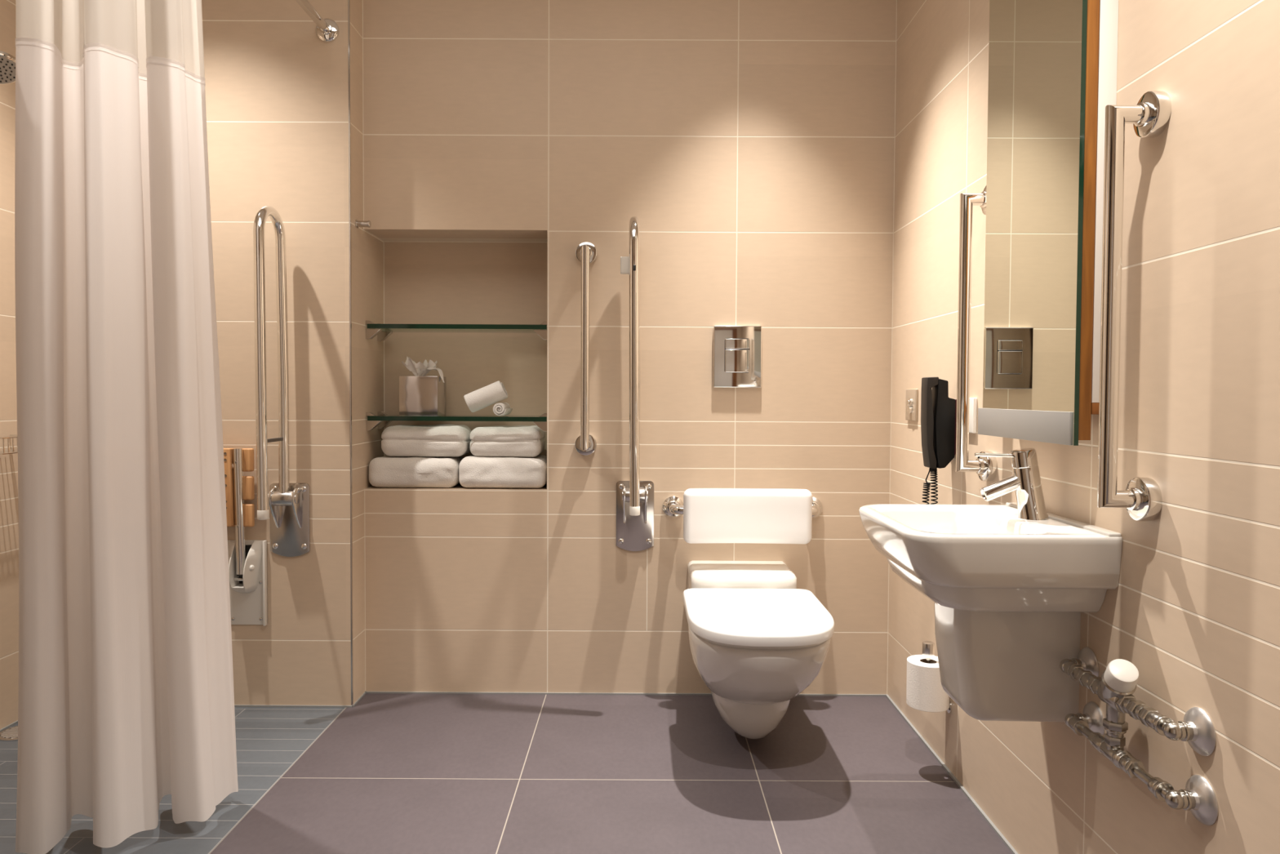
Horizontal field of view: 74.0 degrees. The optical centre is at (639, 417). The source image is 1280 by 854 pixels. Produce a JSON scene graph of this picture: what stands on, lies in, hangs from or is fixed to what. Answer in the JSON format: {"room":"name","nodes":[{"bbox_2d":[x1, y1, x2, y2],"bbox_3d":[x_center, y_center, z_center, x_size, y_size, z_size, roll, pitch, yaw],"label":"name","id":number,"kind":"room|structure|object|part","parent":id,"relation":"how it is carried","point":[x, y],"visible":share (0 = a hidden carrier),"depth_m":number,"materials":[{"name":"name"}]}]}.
{"room":"accessible bathroom","nodes":[
{"label":"accessible bathroom","id":0,"kind":"room"},
{"bbox_2d":[0,0,18,728],"bbox_3d":[-1.871,-0.262,1.252,0.120,2.570,3.600,0,2,0],"label":"wall","id":1,"kind":"structure","parent":0,"point":[9,503],"depth_m":2.44,"materials":[{"name":"tile"}]},
{"bbox_2d":[0,50,15,84],"bbox_3d":[-1.722,-0.953,2.234,0.170,0.121,0.116,0,2,0],"label":"shower","id":2,"kind":"object","parent":1,"relation":"attached to","point":[7,61],"visible":0.81,"depth_m":2.24,"materials":[{"name":"silver metal"}]},
{"bbox_2d":[0,434,17,454],"bbox_3d":[-1.772,0.059,2.377,0.080,0.080,0.136,0,2,0],"label":"rack","id":3,"kind":"object","parent":1,"relation":"attached to","point":[12,451],"visible":0.48,"depth_m":2.34,"materials":[{"name":"silver metal"}]},
{"bbox_2d":[201,0,384,705],"bbox_3d":[-1.343,-0.305,2.815,0.932,2.570,0.473,0,2,0],"label":"wall","id":4,"kind":"structure","parent":0,"point":[277,93],"depth_m":2.58,"materials":[{"name":"tile"}]},
{"bbox_2d":[223,448,267,626],"bbox_3d":[-1.384,0.362,2.563,0.489,0.543,0.070,0,2,0],"label":"shower seat","id":5,"kind":"object","parent":4,"relation":"attached to","point":[247,559],"visible":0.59,"depth_m":2.55,"materials":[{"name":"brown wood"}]},
{"bbox_2d":[253,205,310,556],"bbox_3d":[-1.065,-0.092,2.482,0.121,1.039,0.204,0,2,0],"label":"support rail","id":6,"kind":"object","parent":4,"relation":"attached to","point":[289,503],"visible":1,"depth_m":2.52,"materials":[{"name":"metal"}]},
{"bbox_3d":[-1.067,0.311,2.592,0.121,0.226,0.007,0,2,0],"label":"wall plate","id":7,"kind":"part","parent":6,"relation":"part of","materials":[{"name":"metal"}]},
{"bbox_2d":[294,0,339,42],"bbox_3d":[-1.354,-1.153,2.133,0.904,0.071,0.844,0,2,0],"label":"rail","id":8,"kind":"object","parent":4,"relation":"attached to","point":[326,29],"visible":1,"depth_m":2.52,"materials":[{"name":"silver metal"}]},
{"bbox_2d":[14,0,238,853],"bbox_3d":[-1.100,-0.140,1.826,0.403,2.049,0.205,0,2,-21],"label":"shower curtain","id":9,"kind":"object","parent":8,"relation":"hanging from","point":[126,704],"visible":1,"depth_m":1.80,"materials":[{"name":"fabric"}]},
{"bbox_3d":[-1.112,-0.941,1.798,0.339,0.367,0.148,-1,2,-27],"label":"voile panel","id":10,"kind":"part","parent":9,"relation":"part of","materials":[{"name":"white fabric"}]},
{"bbox_3d":[-1.364,-1.153,2.143,0.878,0.027,0.821,0,2,0],"label":"rail","id":11,"kind":"part","parent":8,"relation":"part of","materials":[{"name":"silver metal"}]},
{"bbox_2d":[347,0,353,706],"bbox_3d":[-0.878,-0.345,2.578,0.004,2.470,0.005,0,2,0],"label":"trim","id":12,"kind":"structure","parent":4,"relation":"attached to","point":[348,1],"depth_m":2.58,"materials":[{"name":"metal"}]},
{"bbox_2d":[355,219,371,227],"bbox_3d":[-0.856,-0.599,2.626,0.046,0.026,0.026,0,2,0],"label":"peg","id":13,"kind":"object","parent":4,"relation":"attached to","point":[357,223],"visible":1,"depth_m":2.62,"materials":[{"name":"metal"}]},
{"bbox_2d":[0,693,1012,853],"bbox_3d":[-0.511,0.983,1.162,2.612,0.100,3.150,0,2,0],"label":"floor","id":14,"kind":"structure","parent":0,"point":[391,773],"depth_m":2.10,"materials":[{"name":"tile"}]},
{"bbox_2d":[0,725,17,741],"bbox_3d":[-1.748,0.888,2.406,0.120,0.006,0.120,0,2,0],"label":"floor drain","id":15,"kind":"object","parent":14,"relation":"on","point":[10,734],"visible":0.33,"depth_m":2.38,"materials":[{"name":"metal"}]},
{"bbox_2d":[362,0,897,694],"bbox_3d":[-0.037,-0.299,2.875,1.680,2.570,0.350,0,2,0],"label":"wall","id":16,"kind":"structure","parent":0,"point":[750,144],"depth_m":2.70,"materials":[{"name":"tile"}]},
{"bbox_2d":[368,455,462,488],"bbox_3d":[-0.732,0.174,2.811,0.290,0.101,0.194,0,2,0],"label":"bath towel","id":17,"kind":"object","parent":16,"relation":"on","point":[433,472],"visible":0.82,"depth_m":2.72,"materials":[{"name":"white fabric"}]},
{"bbox_2d":[381,424,471,457],"bbox_3d":[-0.701,0.074,2.816,0.278,0.102,0.170,0,2,0],"label":"hand towel","id":18,"kind":"object","parent":17,"relation":"on","point":[400,440],"visible":0.94,"depth_m":2.74,"materials":[{"name":"white fabric"}]},
{"bbox_2d":[365,320,546,341],"bbox_3d":[-0.586,-0.283,2.796,0.583,0.059,0.181,0,2,0],"label":"glass shelf","id":19,"kind":"object","parent":16,"relation":"attached to","point":[383,331],"visible":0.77,"depth_m":2.72,"materials":[{"name":"glass"}]},
{"bbox_3d":[-0.582,-0.293,2.795,0.571,0.014,0.181,0,2,0],"label":"glass panel","id":20,"kind":"part","parent":19,"relation":"part of","materials":[{"name":"green glass"}]},
{"bbox_2d":[365,411,546,431],"bbox_3d":[-0.588,0.011,2.804,0.583,0.059,0.181,0,2,0],"label":"glass shelf","id":21,"kind":"object","parent":16,"relation":"attached to","point":[383,420],"visible":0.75,"depth_m":2.71,"materials":[{"name":"glass"}]},
{"bbox_2d":[399,375,445,416],"bbox_3d":[-0.717,-0.072,2.812,0.125,0.129,0.120,0,2,0],"label":"tissue box","id":22,"kind":"object","parent":21,"relation":"on","point":[418,395],"visible":1,"depth_m":2.75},
{"bbox_2d":[401,356,444,382],"bbox_3d":[-0.713,-0.160,2.803,0.141,0.089,0.088,0,2,0],"label":"tissue","id":23,"kind":"object","parent":22,"relation":"in","point":[420,369],"visible":0.97,"depth_m":2.79,"materials":[{"name":"white paper"}]},
{"bbox_3d":[-0.584,0.001,2.804,0.571,0.014,0.181,0,2,0],"label":"glass panel","id":24,"kind":"part","parent":21,"relation":"part of","materials":[{"name":"green glass"}]},
{"bbox_2d":[463,380,508,412],"bbox_3d":[-0.504,-0.069,2.785,0.142,0.104,0.060,0,2,-3],"label":"rolled towel","id":25,"kind":"object","parent":21,"relation":"on","point":[484,397],"visible":1,"depth_m":2.76,"materials":[{"name":"white fabric"}]},
{"bbox_2d":[493,402,512,415],"bbox_3d":[-0.451,-0.028,2.799,0.047,0.042,0.125,0,2,0],"label":"rolled towel","id":26,"kind":"object","parent":21,"relation":"on","point":[502,408],"visible":1,"depth_m":2.74,"materials":[{"name":"white fabric"}]},
{"bbox_2d":[458,454,546,488],"bbox_3d":[-0.443,0.175,2.810,0.284,0.102,0.194,0,2,0],"label":"bath towel","id":27,"kind":"object","parent":16,"relation":"on","point":[474,472],"visible":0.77,"depth_m":2.72,"materials":[{"name":"white fabric"}]},
{"bbox_2d":[469,425,544,457],"bbox_3d":[-0.436,0.076,2.815,0.232,0.100,0.168,0,2,0],"label":"hand towel","id":28,"kind":"object","parent":27,"relation":"on","point":[504,441],"visible":0.96,"depth_m":2.74,"materials":[{"name":"white fabric"}]},
{"bbox_2d":[574,241,597,455],"bbox_3d":[-0.170,-0.216,2.663,0.069,0.674,0.081,0,2,0],"label":"grab rail","id":29,"kind":"object","parent":16,"relation":"attached to","point":[586,252],"visible":1,"depth_m":2.63,"materials":[{"name":"silver metal"}]},
{"bbox_2d":[616,216,653,551],"bbox_3d":[-0.013,-0.090,2.604,0.121,1.039,0.204,0,2,0],"label":"support rail","id":30,"kind":"object","parent":16,"relation":"attached to","point":[634,496],"visible":1,"depth_m":2.52,"materials":[{"name":"metal"}]},
{"bbox_3d":[-0.015,0.314,2.714,0.121,0.226,0.007,0,2,0],"label":"wall plate","id":31,"kind":"part","parent":30,"relation":"part of","materials":[{"name":"metal"}]},
{"bbox_2d":[713,325,761,387],"bbox_3d":[0.310,-0.194,2.694,0.152,0.196,0.020,0,2,0],"label":"flush plate","id":32,"kind":"object","parent":16,"relation":"attached to","point":[737,349],"visible":1,"depth_m":2.69,"materials":[{"name":"silver metal"}]},
{"bbox_2d":[662,488,822,543],"bbox_3d":[0.327,0.298,2.640,0.511,0.167,0.156,0,2,0],"label":"support","id":33,"kind":"object","parent":16,"relation":"attached to","point":[710,515],"visible":1,"depth_m":2.57,"materials":[{"name":"white plastic"}]},
{"bbox_3d":[0.327,0.287,2.668,0.472,0.030,0.092,0,2,0],"label":"arm","id":34,"kind":"part","parent":33,"relation":"part of","materials":[{"name":"silver metal"}]},
{"bbox_2d":[683,560,834,739],"bbox_3d":[0.310,0.672,2.370,0.373,0.408,0.716,0,2,0],"label":"toilet","id":35,"kind":"object","parent":16,"relation":"attached to","point":[757,640],"visible":1,"depth_m":2.15,"materials":[{"name":"white ceramic"}]},
{"bbox_3d":[0.311,0.520,2.245,0.373,0.033,0.476,0,2,0],"label":"lid","id":36,"kind":"part","parent":35,"relation":"part of","materials":[{"name":"white plastic"}]},
{"bbox_3d":[0.311,0.542,2.258,0.344,0.013,0.446,0,2,0],"label":"seat","id":37,"kind":"part","parent":35,"relation":"part of","materials":[{"name":"white plastic"}]},
{"bbox_2d":[887,0,1279,853],"bbox_3d":[0.861,-0.247,1.250,0.120,2.570,3.600,0,2,0],"label":"wall","id":38,"kind":"structure","parent":0,"point":[1194,606],"depth_m":1.31,"materials":[{"name":"tile"}]},
{"bbox_2d":[0,691,1017,853],"bbox_3d":[-0.511,0.930,1.161,2.612,0.006,3.150,0,2,0],"label":"trim","id":39,"kind":"structure","parent":38,"relation":"attached to","point":[973,802],"depth_m":2.64,"materials":[{"name":"beige tile"}]},
{"bbox_2d":[905,389,918,421],"bbox_3d":[0.791,-0.038,2.491,0.020,0.092,0.092,0,2,0],"label":"socket","id":40,"kind":"object","parent":38,"relation":"attached to","point":[912,395],"visible":1,"depth_m":2.47,"materials":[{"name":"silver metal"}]},
{"bbox_2d":[922,640,951,713],"bbox_3d":[0.762,0.667,2.182,0.074,0.182,0.032,0,2,0],"label":"toilet roll holder","id":41,"kind":"object","parent":38,"relation":"attached to","point":[928,647],"visible":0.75,"depth_m":2.17,"materials":[{"name":"silver metal"}]},
{"bbox_2d":[906,654,949,712],"bbox_3d":[0.740,0.681,2.183,0.105,0.114,0.105,0,2,0],"label":"toilet roll","id":42,"kind":"object","parent":41,"relation":"on","point":[925,691],"visible":0.88,"depth_m":2.14,"materials":[{"name":"white paper"}]},
{"bbox_3d":[0.762,0.669,2.182,0.069,0.154,0.011,0,2,0],"label":"rod","id":43,"kind":"part","parent":41,"relation":"part of","materials":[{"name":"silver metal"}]},
{"bbox_2d":[920,377,956,504],"bbox_3d":[0.761,0.115,2.165,0.081,0.436,0.052,0,2,0],"label":"wall telephone","id":44,"kind":"object","parent":38,"relation":"attached to","point":[938,411],"visible":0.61,"depth_m":2.14,"materials":[{"name":"black plastic"}]},
{"bbox_3d":[0.739,0.227,2.166,0.039,0.213,0.018,0,2,0],"label":"coiled cord","id":45,"kind":"part","parent":44,"relation":"part of","materials":[{"name":"black plastic"}]},
{"bbox_2d":[968,397,977,433],"bbox_3d":[0.794,-0.006,2.061,0.013,0.084,0.086,0,2,0],"label":"switch plate","id":46,"kind":"object","parent":38,"relation":"attached to","point":[973,401],"visible":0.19,"depth_m":2.02,"materials":[{"name":"white plastic"}]},
{"bbox_2d":[955,186,997,481],"bbox_3d":[0.762,-0.191,1.927,0.081,0.672,0.069,0,2,0],"label":"grab rail","id":47,"kind":"object","parent":38,"relation":"attached to","point":[986,467],"visible":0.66,"depth_m":1.92,"materials":[{"name":"silver metal"}]},
{"bbox_2d":[858,502,1122,722],"bbox_3d":[0.625,0.372,1.613,0.347,0.374,0.406,0,2,0],"label":"basin","id":48,"kind":"object","parent":38,"relation":"attached to","point":[1009,593],"visible":0.99,"depth_m":1.54,"materials":[{"name":"white ceramic"}]},
{"bbox_3d":[0.625,0.263,1.610,0.347,0.146,0.406,0,2,0],"label":"basin bowl","id":49,"kind":"part","parent":48,"relation":"part of","materials":[{"name":"white ceramic"}]},
{"bbox_2d":[974,448,1048,519],"bbox_3d":[0.701,0.126,1.606,0.139,0.138,0.053,0,2,0],"label":"mixer tap","id":50,"kind":"object","parent":48,"relation":"on","point":[1025,480],"visible":0.98,"depth_m":1.59,"materials":[{"name":"silver metal"}]},
{"bbox_3d":[0.671,0.070,1.605,0.077,0.008,0.008,0,2,0],"label":"lever","id":51,"kind":"part","parent":50,"relation":"part of","materials":[{"name":"silver metal"}]},
{"bbox_3d":[0.691,0.129,1.606,0.090,0.058,0.027,0,2,0],"label":"spout","id":52,"kind":"part","parent":50,"relation":"part of","materials":[{"name":"silver metal"}]},
{"bbox_2d":[977,0,1118,445],"bbox_3d":[0.770,-0.506,1.629,0.066,1.096,0.403,0,2,0],"label":"wall mirror","id":53,"kind":"object","parent":38,"relation":"attached to","point":[1053,64],"visible":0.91,"depth_m":1.54,"materials":[{"name":"silver glass"}]},
{"bbox_3d":[0.780,-0.021,1.632,0.022,0.020,0.372,0,2,0],"label":"rail","id":54,"kind":"part","parent":53,"relation":"part of","materials":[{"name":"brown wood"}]},
{"bbox_2d":[1097,90,1171,521],"bbox_3d":[0.762,-0.171,1.325,0.081,0.667,0.069,0,2,0],"label":"grab rail","id":55,"kind":"object","parent":38,"relation":"attached to","point":[1142,498],"visible":1,"depth_m":1.31,"materials":[{"name":"silver metal"}]},
{"bbox_2d":[1059,647,1218,825],"bbox_3d":[0.763,0.473,1.355,0.070,0.192,0.374,0,2,0],"label":"mixing valve","id":56,"kind":"object","parent":38,"relation":"attached to","point":[1117,685],"visible":1,"depth_m":1.31,"materials":[{"name":"metal"}]},
{"bbox_3d":[0.752,0.403,1.327,0.047,0.049,0.051,0,2,0],"label":"knob","id":57,"kind":"part","parent":56,"relation":"part of","materials":[{"name":"white plastic"}]}
]}

